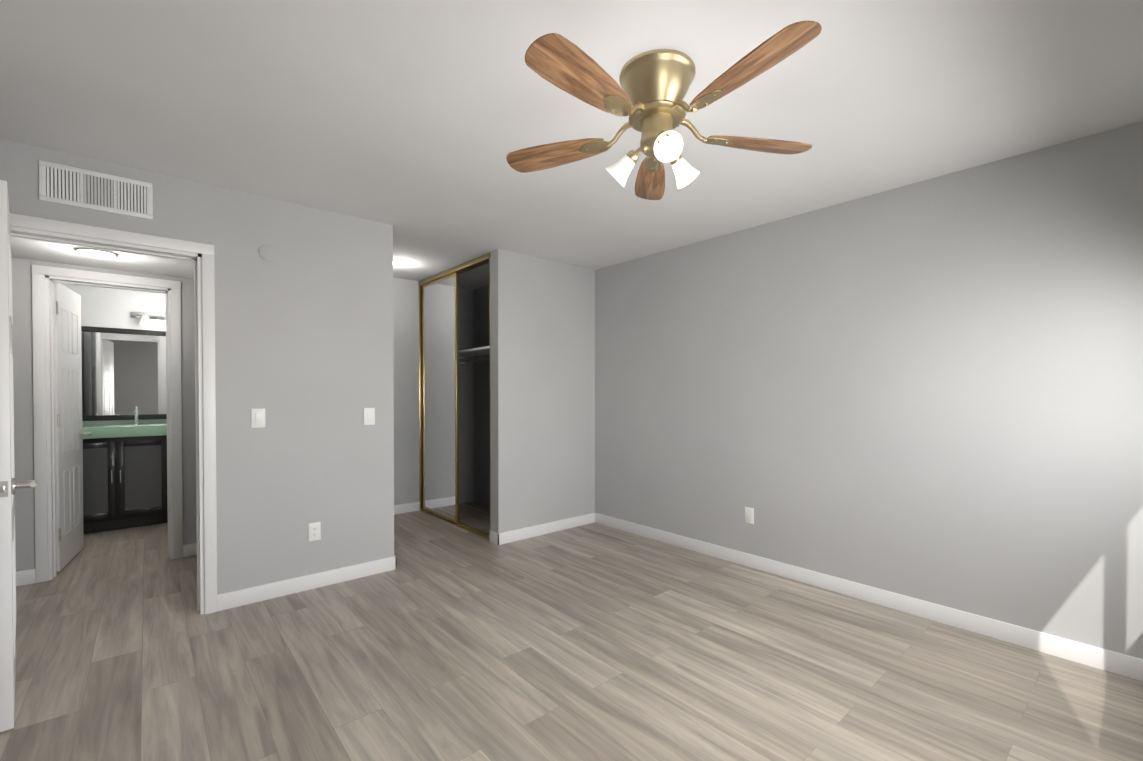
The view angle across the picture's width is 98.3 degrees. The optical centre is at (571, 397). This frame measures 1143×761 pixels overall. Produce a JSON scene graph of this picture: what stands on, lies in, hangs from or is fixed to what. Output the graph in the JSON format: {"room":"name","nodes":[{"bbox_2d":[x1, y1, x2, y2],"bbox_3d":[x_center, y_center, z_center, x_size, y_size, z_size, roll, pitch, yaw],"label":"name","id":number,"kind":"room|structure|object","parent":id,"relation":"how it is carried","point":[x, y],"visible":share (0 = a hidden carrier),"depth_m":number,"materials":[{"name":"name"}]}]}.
{"room":"empty bedroom","nodes":[
{"label":"empty bedroom","id":0,"kind":"room"},
{"bbox_2d":[11,237,193,278],"bbox_3d":[-3.508,-1.052,2.503,2.666,0.308,1.176,-1,1,-41],"label":"ceiling","id":1,"kind":"structure","parent":0,"point":[29,249],"depth_m":3.24,"materials":[{"name":"paint"}]},
{"bbox_2d":[73,247,118,258],"bbox_3d":[-2.931,-0.885,3.054,0.204,0.034,0.204,-1,1,-41],"label":"ceiling light","id":2,"kind":"object","parent":1,"relation":"in","point":[96,253],"visible":0.98,"depth_m":3.01,"materials":[{"name":"white"}]},
{"bbox_2d":[12,258,196,577],"bbox_3d":[-3.592,0.003,3.300,3.566,2.440,0.120,-1,1,-41],"label":"wall","id":3,"kind":"structure","parent":0,"point":[22,352],"depth_m":3.25,"materials":[{"name":"paint"}]},
{"bbox_2d":[16,569,35,585],"bbox_3d":[-4.145,1.182,2.750,1.592,0.095,0.014,-1,1,-41],"label":"baseboard","id":4,"kind":"structure","parent":3,"relation":"attached to","point":[25,577],"depth_m":3.23,"materials":[{"name":"white wood"}]},
{"bbox_2d":[53,282,91,571],"bbox_3d":[-3.732,0.197,3.704,0.175,2.020,0.640,-1,1,-41],"label":"bathroom door","id":5,"kind":"structure","parent":3,"relation":"in","point":[69,434],"depth_m":3.63,"materials":[{"name":"white wood"}]},
{"bbox_2d":[32,265,182,582],"bbox_3d":[-3.295,0.171,3.558,0.766,2.098,0.152,-1,1,-41],"label":"door frame","id":6,"kind":"structure","parent":3,"relation":"attached to","point":[44,421],"depth_m":3.36,"materials":[{"name":"white wood"}]},
{"bbox_2d":[61,283,166,424],"bbox_3d":[-4.330,-0.017,5.106,1.260,2.440,0.120,-1,1,-41],"label":"wall","id":7,"kind":"structure","parent":0,"point":[107,307],"depth_m":4.88,"materials":[{"name":"paint"}]},
{"bbox_2d":[81,326,166,420],"bbox_3d":[-4.291,-0.234,5.035,1.230,0.905,0.030,-1,1,-41],"label":"bathroom mirror","id":8,"kind":"object","parent":7,"relation":"attached to","point":[123,374],"visible":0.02,"depth_m":4.90,"materials":[{"name":"black mirror"}]},
{"bbox_2d":[130,312,165,326],"bbox_3d":[-4.201,-0.792,5.024,0.420,0.139,0.155,-1,1,-41],"label":"vanity light bar","id":9,"kind":"object","parent":7,"relation":"attached to","point":[145,318],"visible":0.56,"depth_m":4.97,"materials":[{"name":"silver metal"}]},
{"bbox_2d":[0,139,594,598],"bbox_3d":[-1.401,0.001,3.469,4.190,2.440,0.120,-1,1,-41],"label":"wall","id":10,"kind":"structure","parent":0,"point":[304,338],"depth_m":3.22,"materials":[{"name":"grey paint"}]},
{"bbox_2d":[0,180,36,731],"bbox_3d":[-2.343,0.213,2.079,0.201,2.024,0.759,-1,1,-41],"label":"door","id":11,"kind":"structure","parent":10,"relation":"in","point":[8,485],"depth_m":1.82,"materials":[{"name":"white wood"}]},
{"bbox_2d":[39,160,152,218],"bbox_3d":[-2.400,-1.049,2.511,0.417,0.192,0.008,-1,1,-41],"label":"air vent","id":12,"kind":"object","parent":10,"relation":"in","point":[73,186],"visible":1,"depth_m":2.50,"materials":[{"name":"white metal"}]},
{"bbox_2d":[10,213,216,614],"bbox_3d":[-2.416,0.182,2.599,0.880,2.098,0.152,-1,1,-41],"label":"door frame","id":13,"kind":"structure","parent":10,"relation":"attached to","point":[205,384],"depth_m":2.80,"materials":[{"name":"white wood"}]},
{"bbox_2d":[193,543,196,555],"bbox_3d":[-2.511,1.175,3.386,0.040,0.095,1.180,-1,1,-41],"label":"baseboard","id":14,"kind":"structure","parent":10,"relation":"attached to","point":[194,544],"depth_m":3.81,"materials":[{"name":"white wood"}]},
{"bbox_2d":[251,408,264,427],"bbox_3d":[-1.880,0.122,2.970,0.072,0.116,0.011,-1,1,-41],"label":"switch plate","id":15,"kind":"object","parent":10,"relation":"attached to","point":[257,417],"visible":1,"depth_m":2.97,"materials":[{"name":"white plastic"}]},
{"bbox_2d":[258,245,276,260],"bbox_3d":[-1.841,-0.878,2.997,0.096,0.096,0.004,-1,1,-41],"label":"smoke detector","id":16,"kind":"object","parent":10,"relation":"attached to","point":[267,252],"visible":1,"depth_m":3.00,"materials":[{"name":"white plastic"}]},
{"bbox_2d":[217,555,396,610],"bbox_3d":[-1.653,1.177,3.198,1.044,0.095,0.044,-1,1,-41],"label":"baseboard","id":17,"kind":"structure","parent":10,"relation":"attached to","point":[237,598],"depth_m":3.13,"materials":[{"name":"white wood"}]},
{"bbox_2d":[308,522,320,541],"bbox_3d":[-1.651,0.860,3.178,0.072,0.116,0.008,-1,1,-41],"label":"outlet","id":18,"kind":"object","parent":10,"relation":"attached to","point":[314,531],"visible":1,"depth_m":3.17,"materials":[{"name":"white plastic"}]},
{"bbox_2d":[364,408,374,424],"bbox_3d":[-1.385,0.127,3.395,0.072,0.116,0.011,-1,1,-41],"label":"switch plate","id":19,"kind":"object","parent":10,"relation":"attached to","point":[369,416],"visible":1,"depth_m":3.39,"materials":[{"name":"white plastic"}]},
{"bbox_2d":[493,513,592,544],"bbox_3d":[-0.206,1.163,4.441,1.089,0.095,0.044,-1,1,-41],"label":"baseboard","id":20,"kind":"structure","parent":10,"relation":"attached to","point":[541,529],"depth_m":4.36,"materials":[{"name":"white wood"}]},
{"bbox_2d":[393,277,473,504],"bbox_3d":[-1.625,-0.020,5.346,2.084,2.440,0.120,-1,1,-41],"label":"wall","id":21,"kind":"structure","parent":0,"point":[406,373],"depth_m":5.22,"materials":[{"name":"grey paint"}]},
{"bbox_2d":[394,502,419,514],"bbox_3d":[-1.929,1.156,5.011,0.869,0.095,0.014,-1,1,-41],"label":"baseboard","id":22,"kind":"structure","parent":21,"relation":"attached to","point":[406,507],"depth_m":5.17,"materials":[{"name":"white wood"}]},
{"bbox_2d":[459,346,489,363],"bbox_3d":[-0.896,-0.423,4.933,0.400,0.095,1.446,-1,1,-41],"label":"closet shelf","id":23,"kind":"object","parent":21,"relation":"attached to","point":[472,352],"visible":0.25,"depth_m":4.98,"materials":[{"name":"white"}]},
{"bbox_2d":[474,285,489,506],"bbox_3d":[-0.615,-0.018,5.179,0.100,2.440,1.450,-1,1,-41],"label":"wall","id":24,"kind":"structure","parent":0,"point":[481,401],"depth_m":5.55,"materials":[{"name":"grey paint"}]},
{"bbox_2d":[0,501,1142,760],"bbox_3d":[-1.625,1.280,2.717,5.770,0.100,7.290,-1,1,-41],"label":"floor","id":25,"kind":"structure","parent":0,"point":[448,641],"depth_m":2.25,"materials":[{"name":"grey laminate"}]},
{"bbox_2d":[82,407,167,533],"bbox_3d":[-4.102,0.649,4.833,1.276,1.114,0.598,-1,1,-41],"label":"bathroom vanity","id":26,"kind":"object","parent":25,"relation":"on","point":[124,475],"visible":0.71,"depth_m":4.52,"materials":[{"name":"dark wood"},{"name":"green glass"},{"name":"metal"}]},
{"bbox_2d":[419,253,490,539],"bbox_3d":[-1.122,-0.011,4.744,0.085,2.436,1.442,-1,1,-41],"label":"closet door frame","id":27,"kind":"structure","parent":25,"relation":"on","point":[472,264],"depth_m":5.05,"materials":[{"name":"gold metal"}]},
{"bbox_2d":[422,272,457,522],"bbox_3d":[-1.322,0.000,4.946,0.019,2.366,0.745,-1,1,-41],"label":"mirrored closet door","id":28,"kind":"structure","parent":27,"relation":"attached to","point":[440,388],"depth_m":4.91,"materials":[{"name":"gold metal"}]},
{"bbox_2d":[457,274,458,520],"bbox_3d":[-1.326,-0.001,5.008,0.019,2.366,0.745,-1,1,-41],"label":"mirrored closet door","id":29,"kind":"structure","parent":27,"relation":"attached to","point":[458,390],"depth_m":4.73,"materials":[{"name":"gold metal"}]},
{"bbox_2d":[0,0,1142,289],"bbox_3d":[-1.625,-1.270,2.688,5.770,0.120,7.290,-1,1,-41],"label":"ceiling","id":30,"kind":"structure","parent":0,"point":[414,122],"depth_m":2.01,"materials":[{"name":"paint"}]},
{"bbox_2d":[393,261,404,264],"bbox_3d":[-1.588,-1.225,4.494,0.144,0.007,0.144,-1,1,-41],"label":"recessed light","id":31,"kind":"object","parent":30,"relation":"in","point":[398,263],"visible":0.71,"depth_m":4.50,"materials":[{"name":"white"}]},
{"bbox_2d":[506,21,821,199],"bbox_3d":[0.306,-1.003,1.791,1.193,0.390,1.202,-1,1,-41],"label":"ceiling fan","id":32,"kind":"object","parent":30,"relation":"hanging from","point":[647,96],"visible":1,"depth_m":1.73,"materials":[{"name":"brown wood"}]},
{"bbox_2d":[595,121,1142,658],"bbox_3d":[1.032,-0.004,3.945,0.120,2.440,5.710,-1,1,-41],"label":"wall","id":33,"kind":"structure","parent":0,"point":[929,391],"depth_m":2.78,"materials":[{"name":"grey paint"}]},
{"bbox_2d":[745,507,753,523],"bbox_3d":[1.285,0.848,3.571,0.008,0.116,0.072,-1,1,-41],"label":"electrical outlet plate","id":34,"kind":"object","parent":33,"relation":"attached to","point":[749,514],"visible":1,"depth_m":3.57,"materials":[{"name":"white plastic"}]},
{"bbox_2d":[593,512,1142,681],"bbox_3d":[1.483,1.175,3.331,0.014,0.095,3.870,-1,1,-41],"label":"baseboard","id":35,"kind":"structure","parent":33,"relation":"attached to","point":[1100,658],"depth_m":2.78,"materials":[{"name":"white wood"}]}
]}

